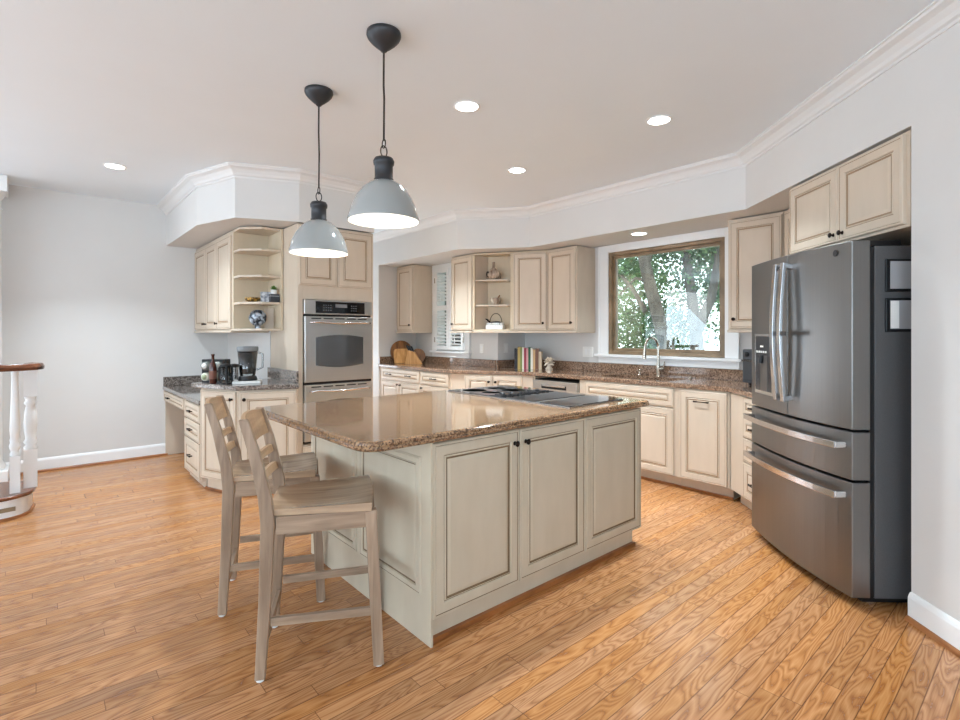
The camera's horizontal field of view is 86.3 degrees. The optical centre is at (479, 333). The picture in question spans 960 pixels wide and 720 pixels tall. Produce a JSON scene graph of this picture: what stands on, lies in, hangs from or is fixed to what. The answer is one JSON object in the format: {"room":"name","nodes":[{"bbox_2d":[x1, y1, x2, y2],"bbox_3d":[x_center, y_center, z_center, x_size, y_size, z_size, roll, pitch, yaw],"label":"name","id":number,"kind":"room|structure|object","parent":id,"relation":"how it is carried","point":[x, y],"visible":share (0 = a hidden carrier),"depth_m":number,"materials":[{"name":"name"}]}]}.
{"room":"kitchen","nodes":[
{"label":"kitchen","id":0,"kind":"room"},
{"bbox_2d":[0,174,8,481],"bbox_3d":[-4.395,-0.035,4.554,0.300,2.741,0.300,0,0,-41],"label":"wall column","id":1,"kind":"structure","parent":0,"point":[4,184],"depth_m":4.59,"materials":[{"name":"white paint"}]},
{"bbox_2d":[1,185,227,461],"bbox_3d":[-5.581,-0.036,3.929,6.720,2.743,0.150,0,0,-41],"label":"wall","id":2,"kind":"structure","parent":0,"point":[94,293],"depth_m":5.24,"materials":[{"name":"paint"}]},
{"bbox_2d":[5,443,167,474],"bbox_3d":[-5.755,1.270,3.657,6.100,0.130,0.032,0,0,-41],"label":"baseboard","id":3,"kind":"structure","parent":2,"relation":"attached to","point":[147,451],"depth_m":5.24,"materials":[{"name":"white paint"}]},
{"bbox_2d":[228,331,270,378],"bbox_3d":[-2.760,-0.036,6.370,0.740,2.743,3.060,0,0,-41],"label":"wall","id":4,"kind":"structure","parent":0,"point":[262,340],"depth_m":5.26,"materials":[{"name":"paint"}]},
{"bbox_2d":[163,375,201,385],"bbox_3d":[-2.719,0.524,5.251,0.657,0.102,1.596,0,0,-41],"label":"backsplash","id":5,"kind":"structure","parent":4,"relation":"attached to","point":[175,380],"depth_m":5.73,"materials":[{"name":"grey stone"}]},
{"bbox_2d":[194,230,268,332],"bbox_3d":[-2.665,-0.489,5.402,0.380,0.952,1.440,0,0,-41],"label":"upper cabinet","id":6,"kind":"object","parent":4,"relation":"attached to","point":[213,260],"visible":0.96,"depth_m":5.15,"materials":[{"name":"beige paint"}]},
{"bbox_2d":[233,227,282,330],"bbox_3d":[-2.054,-0.497,4.734,0.333,0.935,0.364,0,0,-41],"label":"open shelf unit","id":7,"kind":"object","parent":4,"relation":"attached to","point":[257,251],"visible":1,"depth_m":4.79,"materials":[{"name":"beige paint"}]},
{"bbox_2d":[245,297,260,301],"bbox_3d":[-2.079,-0.311,4.684,0.140,0.042,0.140,0,0,-41],"label":"woven bowl","id":8,"kind":"object","parent":7,"relation":"on","point":[248,299],"visible":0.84,"depth_m":4.63,"materials":[{"name":"gold metal"}]},
{"bbox_2d":[249,310,266,327],"bbox_3d":[-2.042,-0.137,4.703,0.149,0.174,0.149,0,0,-41],"label":"orb","id":9,"kind":"object","parent":7,"relation":"on","point":[257,318],"visible":0.98,"depth_m":4.66,"materials":[{"name":"silver metal"}]},
{"bbox_2d":[260,292,270,301],"bbox_3d":[-1.970,-0.338,4.712,0.096,0.095,0.076,0,0,-31],"label":"gift box","id":10,"kind":"object","parent":7,"relation":"on","point":[264,296],"visible":0.73,"depth_m":4.68,"materials":[{"name":"stone"}]},
{"bbox_2d":[264,308,273,328],"bbox_3d":[-1.981,-0.145,4.808,0.080,0.190,0.016,0,0,-21],"label":"wooden plaque","id":11,"kind":"object","parent":7,"relation":"on","point":[269,312],"visible":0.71,"depth_m":4.80,"materials":[{"name":"beige paint"}]},
{"bbox_2d":[269,294,279,301],"bbox_3d":[-1.896,-0.328,4.710,0.082,0.075,0.072,0,0,-41],"label":"gift box","id":12,"kind":"object","parent":7,"relation":"on","point":[272,297],"visible":0.88,"depth_m":4.68,"materials":[{"name":"grey"}]},
{"bbox_2d":[270,286,276,293],"bbox_3d":[-1.893,-0.406,4.711,0.083,0.081,0.081,0,0,-41],"label":"potted succulent","id":13,"kind":"object","parent":12,"relation":"on","point":[274,290],"visible":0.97,"depth_m":4.69,"materials":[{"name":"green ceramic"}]},
{"bbox_2d":[157,162,365,215],"bbox_3d":[-2.689,-1.358,5.809,1.552,0.100,3.700,0,0,-41],"label":"trim","id":14,"kind":"structure","parent":4,"relation":"attached to","point":[189,182],"depth_m":4.45,"materials":[{"name":"white paint"}]},
{"bbox_2d":[166,178,373,248],"bbox_3d":[-2.244,-1.191,5.294,1.370,0.432,2.159,0,0,-41],"label":"soffit","id":15,"kind":"structure","parent":4,"relation":"attached to","point":[210,212],"depth_m":4.49,"materials":[{"name":"paint"}]},
{"bbox_2d":[268,367,298,382],"bbox_3d":[-1.814,0.371,4.695,0.021,0.100,0.730,0,0,-41],"label":"backsplash","id":16,"kind":"structure","parent":4,"relation":"attached to","point":[276,373],"depth_m":4.64,"materials":[{"name":"grey stone"}]},
{"bbox_2d":[373,242,415,396],"bbox_3d":[-1.708,-0.036,8.163,0.780,2.743,1.730,0,0,-41],"label":"wall","id":17,"kind":"structure","parent":0,"point":[385,335],"depth_m":7.34,"materials":[{"name":"paint"}]},
{"bbox_2d":[416,333,489,359],"bbox_3d":[-0.363,0.180,7.093,0.150,2.310,1.650,0,0,-41],"label":"wall","id":18,"kind":"structure","parent":0,"point":[423,340],"depth_m":6.66,"materials":[{"name":"paint"}]},
{"bbox_2d":[396,265,431,332],"bbox_3d":[-0.957,-0.489,7.374,0.375,0.952,0.437,0,0,-41],"label":"upper cabinet","id":19,"kind":"object","parent":18,"relation":"attached to","point":[414,282],"visible":1,"depth_m":7.23,"materials":[{"name":"beige paint"}]},
{"bbox_2d":[429,263,471,357],"bbox_3d":[-0.367,-0.327,7.036,0.212,1.292,0.870,0,0,-41],"label":"window","id":20,"kind":"structure","parent":18,"relation":"in","point":[442,337],"depth_m":7.09,"materials":[{"name":"white paint"}]},
{"bbox_2d":[451,254,487,332],"bbox_3d":[-0.112,-0.489,6.401,0.375,0.952,0.413,0,0,-41],"label":"upper cabinet","id":21,"kind":"object","parent":18,"relation":"attached to","point":[461,266],"visible":0.9,"depth_m":6.26,"materials":[{"name":"beige paint"}]},
{"bbox_2d":[379,356,742,380],"bbox_3d":[0.876,0.371,5.948,5.250,0.100,0.710,0,0,37],"label":"backsplash","id":22,"kind":"structure","parent":18,"relation":"attached to","point":[704,373],"depth_m":5.61,"materials":[{"name":"brown stone"}]},
{"bbox_2d":[0,0,934,233],"bbox_3d":[-1.344,-1.468,1.548,10.400,0.120,12.500,0,0,-41],"label":"ceiling","id":23,"kind":"structure","parent":0,"point":[566,92],"depth_m":2.89,"materials":[{"name":"paint"}]},
{"bbox_2d":[103,163,126,169],"bbox_3d":[-3.059,-1.404,4.291,0.164,0.006,0.164,0,0,-41],"label":"recessed light","id":24,"kind":"object","parent":23,"relation":"in","point":[109,165],"visible":1,"depth_m":4.29,"materials":[{"name":"white paint"}]},
{"bbox_2d":[288,84,347,257],"bbox_3d":[-0.933,-0.936,2.964,0.332,0.941,0.332,0,0,-41],"label":"pendant light","id":25,"kind":"object","parent":23,"relation":"hanging from","point":[316,237],"visible":1,"depth_m":2.91,"materials":[{"name":"grey metal"}]},
{"bbox_2d":[347,23,418,228],"bbox_3d":[-0.450,-0.967,2.395,0.332,0.881,0.332,0,0,-41],"label":"pendant light","id":26,"kind":"object","parent":23,"relation":"hanging from","point":[382,202],"visible":1,"depth_m":2.34,"materials":[{"name":"grey metal"}]},
{"bbox_2d":[454,100,479,112],"bbox_3d":[-0.080,-1.404,3.162,0.164,0.006,0.164,0,0,-41],"label":"recessed light","id":27,"kind":"object","parent":23,"relation":"in","point":[467,106],"visible":1,"depth_m":3.16,"materials":[{"name":"white paint"}]},
{"bbox_2d":[507,167,526,173],"bbox_3d":[0.318,-1.404,4.396,0.164,0.006,0.164,0,0,-41],"label":"recessed light","id":28,"kind":"object","parent":23,"relation":"in","point":[515,170],"visible":1,"depth_m":4.40,"materials":[{"name":"white paint"}]},
{"bbox_2d":[646,115,671,125],"bbox_3d":[1.178,-1.404,3.368,0.164,0.006,0.164,0,0,-41],"label":"recessed light","id":29,"kind":"object","parent":23,"relation":"in","point":[657,120],"visible":1,"depth_m":3.37,"materials":[{"name":"white paint"}]},
{"bbox_2d":[0,453,959,719],"bbox_3d":[-1.344,1.385,1.548,10.400,0.100,12.500,0,0,-41],"label":"floor","id":30,"kind":"structure","parent":0,"point":[109,587],"depth_m":2.27,"materials":[{"name":"brown wood"}]},
{"bbox_2d":[0,362,44,521],"bbox_3d":[-3.701,0.776,3.726,0.814,1.118,0.760,0,0,-41],"label":"staircase","id":31,"kind":"structure","parent":30,"relation":"on","point":[16,496],"depth_m":3.78,"materials":[{"name":"white paint"}]},
{"bbox_2d":[0,506,15,513],"bbox_3d":[-3.386,1.260,3.659,0.004,0.030,0.100,0,0,40],"label":"floor register","id":32,"kind":"object","parent":31,"relation":"attached to","point":[9,509],"depth_m":3.66,"materials":[{"name":"beige metal"}]},
{"bbox_2d":[164,391,185,454],"bbox_3d":[-2.926,0.973,5.436,0.654,0.720,1.046,0,0,-41],"label":"desk","id":33,"kind":"object","parent":30,"relation":"on","point":[174,404],"visible":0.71,"depth_m":5.67,"materials":[{"name":"beige paint"}]},
{"bbox_2d":[184,400,207,486],"bbox_3d":[-2.379,0.974,4.821,0.674,0.722,0.600,0,0,-41],"label":"base cabinet","id":34,"kind":"object","parent":30,"relation":"on","point":[191,410],"visible":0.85,"depth_m":4.58,"materials":[{"name":"beige paint"}]},
{"bbox_2d":[163,375,201,404],"bbox_3d":[-2.704,0.542,5.232,0.663,0.139,1.647,0,0,-41],"label":"countertop","id":35,"kind":"structure","parent":34,"relation":"on","point":[180,386],"depth_m":5.51,"materials":[{"name":"grey stone"}]},
{"bbox_2d":[200,388,297,492],"bbox_3d":[-1.953,0.899,4.373,0.656,0.872,0.624,0,0,-41],"label":"base cabinet","id":36,"kind":"object","parent":30,"relation":"on","point":[238,402],"visible":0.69,"depth_m":4.28,"materials":[{"name":"beige paint"}]},
{"bbox_2d":[191,367,299,390],"bbox_3d":[-2.032,0.391,4.428,0.704,0.140,0.848,0,0,-41],"label":"countertop","id":37,"kind":"structure","parent":36,"relation":"on","point":[278,378],"depth_m":4.35,"materials":[{"name":"grey stone"}]},
{"bbox_2d":[209,354,216,383],"bbox_3d":[-2.266,0.295,4.343,0.061,0.250,0.061,0,0,-41],"label":"wine bottle","id":38,"kind":"object","parent":37,"relation":"on","point":[212,367],"visible":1,"depth_m":4.32,"materials":[{"name":"red glass"}]},
{"bbox_2d":[201,359,229,382],"bbox_3d":[-2.310,0.321,4.454,0.200,0.200,0.148,0,0,7],"label":"rack","id":39,"kind":"object","parent":37,"relation":"on","point":[205,364],"visible":0.48,"depth_m":4.41,"materials":[{"name":"black metal"}]},
{"bbox_2d":[201,372,208,380],"bbox_3d":[-2.357,0.368,4.453,0.072,0.072,0.130,0,0,7],"label":"jar","id":40,"kind":"object","parent":39,"relation":"on","point":[205,375],"depth_m":4.39,"materials":[{"name":"white"}]},
{"bbox_2d":[201,361,210,369],"bbox_3d":[-2.357,0.275,4.453,0.072,0.072,0.130,0,0,7],"label":"jar","id":41,"kind":"object","parent":39,"relation":"on","point":[205,364],"depth_m":4.39,"materials":[{"name":"white"}]},
{"bbox_2d":[215,361,221,369],"bbox_3d":[-2.264,0.275,4.442,0.072,0.072,0.130,0,0,7],"label":"jar","id":42,"kind":"object","parent":39,"relation":"on","point":[218,363],"depth_m":4.39,"materials":[{"name":"white"}]},
{"bbox_2d":[218,359,231,384],"bbox_3d":[-2.141,0.315,4.279,0.092,0.212,0.138,0,0,9],"label":"press","id":43,"kind":"object","parent":37,"relation":"on","point":[224,370],"visible":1,"depth_m":4.27,"materials":[{"name":"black glass"}]},
{"bbox_2d":[231,364,238,381],"bbox_3d":[-2.156,0.341,4.484,0.080,0.160,0.080,0,0,-41],"label":"coffee canister","id":44,"kind":"object","parent":37,"relation":"on","point":[235,367],"visible":0.59,"depth_m":4.46,"materials":[{"name":"silver metal"}]},
{"bbox_2d":[232,379,261,383],"bbox_3d":[-1.996,0.409,4.398,0.220,0.022,0.180,0,0,-19],"label":"tray","id":45,"kind":"object","parent":37,"relation":"on","point":[258,381],"visible":0.96,"depth_m":4.32,"materials":[{"name":"white ceramic"}]},
{"bbox_2d":[237,346,263,380],"bbox_3d":[-1.989,0.251,4.395,0.187,0.294,0.171,0,0,21],"label":"blender","id":46,"kind":"object","parent":45,"relation":"on","point":[247,355],"visible":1,"depth_m":4.34,"materials":[{"name":"black plastic"}]},
{"bbox_2d":[237,351,257,375],"bbox_3d":[-1.996,0.253,4.398,0.164,0.210,0.164,0,0,-19],"label":"jar","id":47,"kind":"object","parent":46,"relation":"on","point":[247,360],"depth_m":4.34,"materials":[{"name":"clear glass"}]},
{"bbox_2d":[204,395,325,616],"bbox_3d":[-1.107,0.830,2.668,0.562,1.010,0.442,0,0,-19],"label":"bar stool","id":48,"kind":"object","parent":30,"relation":"on","point":[237,479],"visible":0.87,"depth_m":2.53,"materials":[{"name":"grey wood"}]},
{"bbox_2d":[238,407,383,682],"bbox_3d":[-0.711,0.830,2.201,0.562,1.010,0.442,0,0,-14],"label":"bar stool","id":49,"kind":"object","parent":30,"relation":"on","point":[348,502],"visible":1,"depth_m":2.05,"materials":[{"name":"grey wood"}]},
{"bbox_2d":[271,223,372,453],"bbox_3d":[-1.514,0.185,4.933,0.736,2.300,0.734,0,0,-41],"label":"tall cabinet","id":50,"kind":"object","parent":30,"relation":"on","point":[349,277],"visible":0.34,"depth_m":4.65,"materials":[{"name":"beige paint"}]},
{"bbox_2d":[303,299,371,443],"bbox_3d":[-1.276,0.330,4.673,0.660,1.270,0.126,0,0,-41],"label":"double oven","id":51,"kind":"object","parent":50,"relation":"in","point":[337,335],"visible":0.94,"depth_m":4.64,"materials":[{"name":"silver metal"}]},
{"bbox_2d":[380,367,420,395],"bbox_3d":[-0.879,0.899,7.059,0.654,0.872,1.020,0,0,-41],"label":"base cabinet","id":52,"kind":"object","parent":30,"relation":"on","point":[393,381],"visible":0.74,"depth_m":6.86,"materials":[{"name":"beige paint"}]},
{"bbox_2d":[378,356,751,397],"bbox_3d":[0.834,0.391,5.475,1.117,0.140,5.657,0,0,-41],"label":"countertop","id":53,"kind":"structure","parent":52,"relation":"on","point":[711,379],"depth_m":5.36,"materials":[{"name":"brown stone"}]},
{"bbox_2d":[390,341,410,359],"bbox_3d":[-1.129,0.257,7.373,0.330,0.327,0.081,0,0,-27],"label":"cutting board","id":54,"kind":"object","parent":53,"relation":"on","point":[399,344],"visible":0.52,"depth_m":7.36,"materials":[{"name":"brown wood"}]},
{"bbox_2d":[394,349,407,363],"bbox_3d":[-1.102,0.315,7.278,0.250,0.211,0.059,0,0,-27],"label":"cutting board","id":55,"kind":"object","parent":53,"relation":"on","point":[400,355],"visible":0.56,"depth_m":7.25,"materials":[{"name":"brown wood"}]},
{"bbox_2d":[405,345,422,363],"bbox_3d":[-0.927,0.287,7.175,0.238,0.266,0.110,0,0,-1],"label":"knife block","id":56,"kind":"object","parent":53,"relation":"on","point":[412,358],"visible":1,"depth_m":7.12,"materials":[{"name":"brown wood"}]},
{"bbox_2d":[414,349,424,361],"bbox_3d":[-0.894,0.315,7.380,0.210,0.210,0.052,0,0,-1],"label":"cutting board","id":57,"kind":"object","parent":53,"relation":"on","point":[420,353],"visible":0.58,"depth_m":7.38,"materials":[{"name":"brown wood"}]},
{"bbox_2d":[514,348,517,368],"bbox_3d":[0.447,0.296,6.214,0.038,0.248,0.153,0,0,11],"label":"book","id":58,"kind":"object","parent":53,"relation":"on","point":[515,349],"visible":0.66,"depth_m":6.14,"materials":[{"name":"black paper"}]},
{"bbox_2d":[518,347,519,368],"bbox_3d":[0.481,0.287,6.207,0.030,0.267,0.153,0,0,11],"label":"book","id":59,"kind":"object","parent":53,"relation":"on","point":[518,347],"visible":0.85,"depth_m":6.13,"materials":[{"name":"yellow paper"}]},
{"bbox_2d":[520,347,521,368],"bbox_3d":[0.507,0.290,6.202,0.023,0.260,0.153,0,0,11],"label":"book","id":60,"kind":"object","parent":53,"relation":"on","point":[520,347],"visible":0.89,"depth_m":6.13,"materials":[{"name":"green paper"}]},
{"bbox_2d":[522,347,524,368],"bbox_3d":[0.529,0.289,6.198,0.020,0.263,0.153,0,0,11],"label":"book","id":61,"kind":"object","parent":53,"relation":"on","point":[522,347],"visible":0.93,"depth_m":6.12,"materials":[{"name":"beige paper"}]},
{"bbox_2d":[524,348,525,368],"bbox_3d":[0.553,0.293,6.193,0.028,0.254,0.153,0,0,11],"label":"book","id":62,"kind":"object","parent":53,"relation":"on","point":[524,348],"visible":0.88,"depth_m":6.12,"materials":[{"name":"red paper"}]},
{"bbox_2d":[526,348,527,368],"bbox_3d":[0.579,0.296,6.188,0.023,0.248,0.153,0,0,11],"label":"book","id":63,"kind":"object","parent":53,"relation":"on","point":[526,348],"visible":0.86,"depth_m":6.11,"materials":[{"name":"pink paper"}]},
{"bbox_2d":[528,347,531,368],"bbox_3d":[0.604,0.289,6.183,0.028,0.263,0.153,0,0,11],"label":"book","id":64,"kind":"object","parent":53,"relation":"on","point":[529,348],"visible":0.91,"depth_m":6.11,"materials":[{"name":"green paper"}]},
{"bbox_2d":[531,348,533,368],"bbox_3d":[0.631,0.293,6.178,0.025,0.254,0.153,0,0,11],"label":"book","id":65,"kind":"object","parent":53,"relation":"on","point":[531,348],"visible":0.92,"depth_m":6.10,"materials":[{"name":"beige paper"}]},
{"bbox_2d":[535,348,539,368],"bbox_3d":[0.692,0.296,6.166,0.040,0.248,0.153,0,0,11],"label":"book","id":66,"kind":"object","parent":53,"relation":"on","point":[537,350],"visible":0.94,"depth_m":6.09,"materials":[{"name":"brown paper"}]},
{"bbox_2d":[539,351,542,368],"bbox_3d":[0.729,0.315,6.159,0.036,0.211,0.153,0,0,11],"label":"book","id":67,"kind":"object","parent":53,"relation":"on","point":[540,353],"visible":1,"depth_m":6.08,"materials":[{"name":"beige paper"}]},
{"bbox_2d":[543,356,554,369],"bbox_3d":[0.813,0.342,6.057,0.143,0.156,0.146,0,0,-41],"label":"leaf ornament","id":68,"kind":"object","parent":53,"relation":"on","point":[548,361],"visible":1,"depth_m":6.03,"materials":[{"name":"beige ceramic"}]},
{"bbox_2d":[642,336,664,375],"bbox_3d":[1.700,0.222,5.057,0.244,0.397,0.096,0,0,-13],"label":"faucet","id":69,"kind":"object","parent":53,"relation":"on","point":[658,368],"visible":0.99,"depth_m":5.08,"materials":[{"name":"silver metal"}]},
{"bbox_2d":[741,349,751,384],"bbox_3d":[2.341,0.273,4.085,0.341,0.295,0.380,0,0,-13],"label":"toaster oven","id":70,"kind":"object","parent":53,"relation":"on","point":[747,353],"visible":0.22,"depth_m":4.17,"materials":[{"name":"grey metal"}]},
{"bbox_2d":[420,371,451,391],"bbox_3d":[-0.333,0.899,6.430,0.654,0.872,0.645,0,0,-41],"label":"base cabinet","id":71,"kind":"object","parent":30,"relation":"on","point":[429,381],"visible":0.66,"depth_m":6.24,"materials":[{"name":"beige paint"}]},
{"bbox_2d":[311,408,640,647],"bbox_3d":[0.004,0.898,3.170,1.640,0.874,1.277,0,0,-41],"label":"kitchen island","id":72,"kind":"object","parent":30,"relation":"on","point":[470,529],"visible":0.77,"depth_m":2.49,"materials":[{"name":"paint"}]},
{"bbox_2d":[264,385,648,451],"bbox_3d":[-0.113,0.441,3.109,2.025,0.040,1.335,0,0,-41],"label":"island countertop","id":73,"kind":"structure","parent":72,"relation":"on","point":[388,422],"depth_m":2.65,"materials":[{"name":"brown stone"}]},
{"bbox_2d":[448,385,622,407],"bbox_3d":[0.337,0.407,3.510,0.530,0.028,1.140,0,0,-41],"label":"cooktop","id":74,"kind":"object","parent":73,"relation":"in","point":[538,396],"visible":1,"depth_m":3.37,"materials":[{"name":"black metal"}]},
{"bbox_2d":[490,389,553,396],"bbox_3d":[0.298,0.409,3.555,0.522,0.012,0.110,0,0,-41],"label":"vent grille","id":75,"kind":"object","parent":74,"relation":"attached to","point":[535,391],"depth_m":3.51,"materials":[{"name":"black metal"}]},
{"bbox_2d":[452,373,532,389],"bbox_3d":[0.196,0.899,6.032,0.967,0.872,0.487,0,0,19],"label":"base cabinet","id":76,"kind":"object","parent":30,"relation":"on","point":[459,381],"visible":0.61,"depth_m":5.84,"materials":[{"name":"beige paint"}]},
{"bbox_2d":[533,376,582,392],"bbox_3d":[1.010,0.899,5.590,0.626,0.872,0.680,0,0,-41],"label":"dishwasher","id":77,"kind":"object","parent":30,"relation":"on","point":[561,384],"visible":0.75,"depth_m":5.39,"materials":[{"name":"silver"}]},
{"bbox_2d":[583,380,681,487],"bbox_3d":[1.589,0.899,4.974,0.620,0.872,1.010,0,0,-41],"label":"base cabinet","id":78,"kind":"object","parent":30,"relation":"on","point":[659,420],"visible":0.39,"depth_m":4.54,"materials":[{"name":"beige paint"}]},
{"bbox_2d":[678,388,740,499],"bbox_3d":[2.051,0.899,4.415,0.654,0.872,0.435,0,0,-41],"label":"base cabinet","id":79,"kind":"object","parent":30,"relation":"on","point":[704,416],"visible":0.77,"depth_m":4.21,"materials":[{"name":"beige paint"}]},
{"bbox_2d":[731,393,756,509],"bbox_3d":[2.233,0.899,3.743,0.604,0.872,0.620,0,0,2],"label":"base cabinet","id":80,"kind":"object","parent":30,"relation":"on","point":[741,428],"visible":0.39,"depth_m":3.89,"materials":[{"name":"beige paint"}]},
{"bbox_2d":[743,240,910,602],"bbox_3d":[2.134,0.438,2.950,0.876,1.795,0.944,0,0,2],"label":"refrigerator","id":81,"kind":"object","parent":30,"relation":"on","point":[830,454],"visible":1,"depth_m":2.58,"materials":[{"name":"grey metal"}]},
{"bbox_2d":[872,246,910,598],"bbox_3d":[2.256,0.430,2.948,0.632,1.720,0.930,0,0,2],"label":"panel","id":82,"kind":"object","parent":81,"relation":"attached to","point":[891,351],"depth_m":2.49,"materials":[{"name":"grey metal"}]},
{"bbox_2d":[885,298,910,331],"bbox_3d":[2.093,-0.092,2.483,0.245,0.165,0.012,0,0,2],"label":"picture frame","id":83,"kind":"object","parent":81,"relation":"attached to","point":[897,310],"visible":0.55,"depth_m":2.48,"materials":[{"name":"black plastic"}]},
{"bbox_2d":[885,259,910,291],"bbox_3d":[2.093,-0.285,2.483,0.245,0.160,0.011,0,0,2],"label":"picture frame","id":84,"kind":"object","parent":81,"relation":"attached to","point":[897,271],"visible":0.48,"depth_m":2.48,"materials":[{"name":"black plastic"}]},
{"bbox_2d":[490,333,524,367],"bbox_3d":[0.408,0.180,6.571,0.630,2.310,0.150,0,0,-41],"label":"wall","id":85,"kind":"structure","parent":0,"point":[497,340],"depth_m":6.40,"materials":[{"name":"paint"}]},
{"bbox_2d":[525,242,751,369],"bbox_3d":[1.858,-0.036,5.266,0.150,2.743,3.720,0,0,-41],"label":"wall","id":86,"kind":"structure","parent":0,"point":[558,346],"depth_m":6.01,"materials":[{"name":"paint"}]},
{"bbox_2d":[473,250,547,332],"bbox_3d":[0.402,-0.489,6.189,0.903,0.952,0.447,0,0,17],"label":"upper cabinet","id":87,"kind":"object","parent":86,"relation":"attached to","point":[522,287],"visible":0.86,"depth_m":5.97,"materials":[{"name":"beige paint"}]},
{"bbox_2d":[486,262,500,278],"bbox_3d":[0.164,-0.758,6.171,0.175,0.215,0.175,0,0,3],"label":"ceramic jug","id":88,"kind":"object","parent":87,"relation":"on","point":[493,273],"visible":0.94,"depth_m":6.11,"materials":[{"name":"beige ceramic"}]},
{"bbox_2d":[486,323,504,328],"bbox_3d":[0.183,-0.096,6.129,0.210,0.080,0.100,0,0,17],"label":"egg tray","id":89,"kind":"object","parent":87,"relation":"on","point":[489,325],"visible":0.98,"depth_m":6.09,"materials":[{"name":"white ceramic"}]},
{"bbox_2d":[490,295,500,304],"bbox_3d":[0.189,-0.412,6.177,0.144,0.125,0.136,0,0,-41],"label":"bowl","id":90,"kind":"object","parent":87,"relation":"on","point":[494,301],"visible":0.94,"depth_m":6.13,"materials":[{"name":"ceramic"}]},
{"bbox_2d":[547,245,594,332],"bbox_3d":[1.026,-0.489,5.822,0.375,0.952,0.420,0,0,-41],"label":"upper cabinet","id":91,"kind":"object","parent":86,"relation":"attached to","point":[571,270],"visible":1,"depth_m":5.69,"materials":[{"name":"beige paint"}]},
{"bbox_2d":[583,347,592,356],"bbox_3d":[1.235,0.205,5.864,0.008,0.116,0.144,0,0,-41],"label":"switch plate","id":92,"kind":"object","parent":86,"relation":"attached to","point":[587,351],"visible":1,"depth_m":5.86,"materials":[{"name":"white plastic"}]},
{"bbox_2d":[594,227,742,369],"bbox_3d":[1.850,-0.327,5.180,0.155,1.292,1.580,0,0,-41],"label":"window","id":93,"kind":"structure","parent":86,"relation":"attached to","point":[728,356],"depth_m":5.18,"materials":[{"name":"brown wood"}]},
{"bbox_2d":[727,212,783,332],"bbox_3d":[2.358,-0.489,4.287,0.375,0.952,0.425,0,0,-41],"label":"upper cabinet","id":94,"kind":"object","parent":86,"relation":"attached to","point":[754,240],"visible":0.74,"depth_m":4.22,"materials":[{"name":"beige paint"}]},
{"bbox_2d":[911,22,959,621],"bbox_3d":[2.325,-0.036,-1.151,0.870,2.743,7.065,0,0,2],"label":"wall","id":95,"kind":"structure","parent":0,"point":[935,67],"depth_m":2.26,"materials":[{"name":"paint"}]},
{"bbox_2d":[630,232,647,235],"bbox_3d":[1.543,-0.971,4.966,0.164,0.006,0.164,0,0,-41],"label":"recessed light","id":96,"kind":"object","parent":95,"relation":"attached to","point":[634,233],"visible":1,"depth_m":4.95,"materials":[{"name":"white paint"}]},
{"bbox_2d":[379,55,910,266],"bbox_3d":[0.873,-1.191,4.999,1.686,0.432,6.430,0,0,-41],"label":"soffit","id":97,"kind":"structure","parent":95,"relation":"attached to","point":[879,112],"depth_m":4.31,"materials":[{"name":"paint"}]},
{"bbox_2d":[373,0,959,242],"bbox_3d":[1.015,-1.358,2.333,3.044,0.100,13.781,0,0,-18],"label":"trim","id":98,"kind":"structure","parent":95,"relation":"attached to","point":[938,16],"depth_m":3.39,"materials":[{"name":"white paint"}]},
{"bbox_2d":[790,130,910,253],"bbox_3d":[2.326,-0.734,2.888,0.667,0.453,0.985,0,0,2],"label":"upper cabinet","id":99,"kind":"object","parent":95,"relation":"attached to","point":[867,196],"visible":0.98,"depth_m":2.73,"materials":[{"name":"beige paint"}]},
{"bbox_2d":[904,592,959,657],"bbox_3d":[1.875,1.270,-1.135,0.032,0.130,7.065,0,0,2],"label":"baseboard","id":100,"kind":"structure","parent":95,"relation":"attached to","point":[933,622],"depth_m":2.25,"materials":[{"name":"white paint"}]},
{"label":"outside","id":101,"kind":"structure","parent":0,"visible":0},
{"bbox_3d":[31.958,2.185,12.836,54.900,0.100,37.500,0,0,-41],"label":"lawn","id":102,"kind":"structure","parent":101,"visible":0},
{"bbox_2d":[618,246,719,349],"bbox_3d":[4.090,-0.467,10.426,2.995,5.209,3.214,0,0,-45],"label":"tree","id":103,"kind":"object","parent":102,"relation":"on","point":[657,324],"visible":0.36,"depth_m":10.35,"materials":[{"name":"green plant"}]},
{"bbox_2d":[678,246,719,349],"bbox_3d":[5.592,-0.519,10.895,3.235,5.318,2.884,0,0,11],"label":"tree","id":104,"kind":"object","parent":102,"relation":"on","point":[698,320],"visible":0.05,"depth_m":9.96,"materials":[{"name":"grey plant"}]},
{"bbox_2d":[694,249,719,349],"bbox_3d":[9.121,-1.509,16.238,5.433,7.313,4.132,0,0,39],"label":"tree","id":105,"kind":"object","parent":102,"relation":"on","point":[708,326],"visible":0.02,"depth_m":16.90,"materials":[{"name":"green plant"}]},
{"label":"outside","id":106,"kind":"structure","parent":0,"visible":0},
{"bbox_3d":[2.408,2.185,46.775,55.050,0.100,52.500,0,0,-41],"label":"terrace","id":107,"kind":"object","parent":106,"visible":0},
{"bbox_2d":[618,259,665,347],"bbox_3d":[4.004,-1.526,18.232,3.835,7.348,5.149,0,0,-20],"label":"tree","id":108,"kind":"object","parent":107,"relation":"on","point":[621,307],"visible":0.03,"depth_m":17.16,"materials":[{"name":"green plant"}]},
{"bbox_3d":[2.850,-0.036,3.308,1.388,2.743,1.474,0,0,-41],"label":"wall","id":109,"kind":"structure","parent":0,"visible":0},
{"bbox_2d":[784,209,789,255],"bbox_3d":[2.569,-0.500,3.711,0.420,0.930,0.620,0,0,2],"label":"upper cabinet","id":110,"kind":"object","parent":109,"relation":"attached to","point":[787,212],"visible":0.11,"depth_m":3.96,"materials":[{"name":"beige paint"}]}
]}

